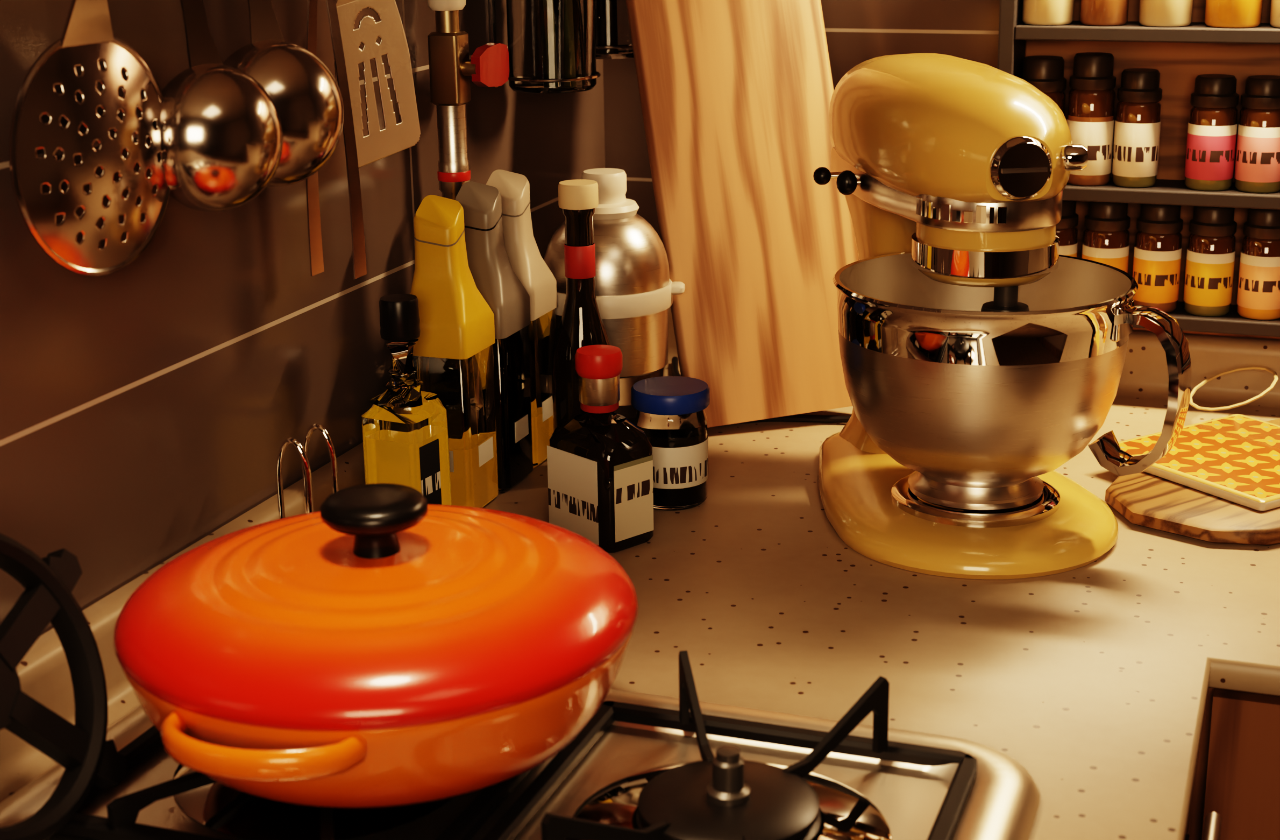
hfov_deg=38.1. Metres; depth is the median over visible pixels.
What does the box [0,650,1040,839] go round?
gas stove
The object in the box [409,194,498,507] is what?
dispenser bottle
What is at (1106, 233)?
spice jar
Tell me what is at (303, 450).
wire rack
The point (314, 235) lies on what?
tongs
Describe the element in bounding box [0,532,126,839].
trivet
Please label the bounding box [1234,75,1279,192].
spice jar
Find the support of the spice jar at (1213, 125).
in the spice rack at (1180, 54)
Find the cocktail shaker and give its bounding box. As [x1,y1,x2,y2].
[543,167,685,423]
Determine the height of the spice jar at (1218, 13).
0.085 m
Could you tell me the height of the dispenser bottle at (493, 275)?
0.258 m
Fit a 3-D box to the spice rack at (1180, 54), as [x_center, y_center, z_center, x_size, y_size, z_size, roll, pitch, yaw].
[0.639,-0.289,1.704,0.611,0.468,0.078,5,18,19]
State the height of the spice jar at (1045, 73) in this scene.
0.118 m
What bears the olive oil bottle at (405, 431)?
on the countertop
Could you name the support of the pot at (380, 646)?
on the gas stove
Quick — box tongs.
[306,0,366,279]
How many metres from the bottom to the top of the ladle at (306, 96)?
0.208 m
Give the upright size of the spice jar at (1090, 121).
0.122 m
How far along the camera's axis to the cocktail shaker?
1.67 m
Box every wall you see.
[0,0,605,635]
[602,0,999,258]
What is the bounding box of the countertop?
[0,306,1279,839]
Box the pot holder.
[1118,365,1279,510]
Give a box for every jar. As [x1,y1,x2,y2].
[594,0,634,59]
[631,375,709,510]
[1020,55,1066,116]
[1021,0,1074,25]
[1055,200,1078,257]
[1067,52,1115,185]
[1079,0,1128,25]
[1082,201,1130,272]
[1112,68,1162,187]
[1132,203,1183,312]
[1138,0,1193,26]
[1183,205,1236,316]
[1184,74,1239,190]
[1204,0,1262,27]
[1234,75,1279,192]
[1236,208,1279,319]
[1269,0,1279,27]
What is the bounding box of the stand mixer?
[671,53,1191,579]
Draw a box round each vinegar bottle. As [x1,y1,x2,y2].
[546,344,653,552]
[551,179,614,431]
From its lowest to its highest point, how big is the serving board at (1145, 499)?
0.015 m
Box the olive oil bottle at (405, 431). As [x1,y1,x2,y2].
[361,293,451,505]
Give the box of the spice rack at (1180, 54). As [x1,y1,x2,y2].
[997,0,1279,339]
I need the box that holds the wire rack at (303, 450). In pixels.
[275,423,338,518]
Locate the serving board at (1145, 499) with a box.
[1105,418,1279,545]
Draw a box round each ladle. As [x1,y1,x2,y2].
[147,0,283,211]
[222,0,343,187]
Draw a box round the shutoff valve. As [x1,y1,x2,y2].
[427,0,509,200]
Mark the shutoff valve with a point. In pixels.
(450, 68)
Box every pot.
[113,482,638,808]
[488,0,600,93]
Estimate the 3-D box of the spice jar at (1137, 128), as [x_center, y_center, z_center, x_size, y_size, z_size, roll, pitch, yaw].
[0.472,-0.277,1.760,0.042,0.108,0.042,5,18,19]
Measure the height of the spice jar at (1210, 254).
0.104 m
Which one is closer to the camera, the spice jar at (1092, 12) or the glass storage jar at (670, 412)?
the glass storage jar at (670, 412)
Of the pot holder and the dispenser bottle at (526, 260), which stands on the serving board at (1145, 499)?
the pot holder
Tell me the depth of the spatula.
1.42 m
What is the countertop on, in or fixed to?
on the floor
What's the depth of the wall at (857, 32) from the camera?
1.87 m
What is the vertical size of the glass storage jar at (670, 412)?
0.100 m
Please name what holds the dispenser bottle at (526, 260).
on the countertop
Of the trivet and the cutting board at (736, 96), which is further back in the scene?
the cutting board at (736, 96)
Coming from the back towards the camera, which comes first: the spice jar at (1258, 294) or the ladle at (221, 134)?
the spice jar at (1258, 294)
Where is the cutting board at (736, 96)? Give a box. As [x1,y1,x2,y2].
[625,0,858,427]
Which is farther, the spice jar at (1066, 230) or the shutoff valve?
the spice jar at (1066, 230)
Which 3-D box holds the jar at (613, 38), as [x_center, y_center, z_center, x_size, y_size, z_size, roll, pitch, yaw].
[-0.034,-0.462,1.813,0.076,0.210,0.080,-10,19,-29]
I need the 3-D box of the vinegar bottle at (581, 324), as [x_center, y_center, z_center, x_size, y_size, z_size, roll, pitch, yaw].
[-0.051,-0.078,1.603,0.054,0.257,0.054,5,18,19]
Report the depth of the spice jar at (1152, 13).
1.70 m
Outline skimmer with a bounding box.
[8,0,170,275]
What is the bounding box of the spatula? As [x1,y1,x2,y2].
[333,0,420,167]
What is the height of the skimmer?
0.236 m
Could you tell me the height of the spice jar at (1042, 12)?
0.085 m
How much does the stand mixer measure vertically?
0.360 m
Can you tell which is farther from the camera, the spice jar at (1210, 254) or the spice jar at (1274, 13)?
the spice jar at (1210, 254)
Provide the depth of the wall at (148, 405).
1.30 m
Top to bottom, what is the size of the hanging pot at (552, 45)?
0.210 m
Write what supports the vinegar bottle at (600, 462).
on the countertop
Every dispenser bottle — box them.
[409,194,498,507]
[454,181,532,491]
[486,169,557,467]
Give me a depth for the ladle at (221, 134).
1.16 m
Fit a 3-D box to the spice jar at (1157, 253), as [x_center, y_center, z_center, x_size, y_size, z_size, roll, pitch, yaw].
[0.498,-0.158,1.786,0.044,0.104,0.044,5,18,19]

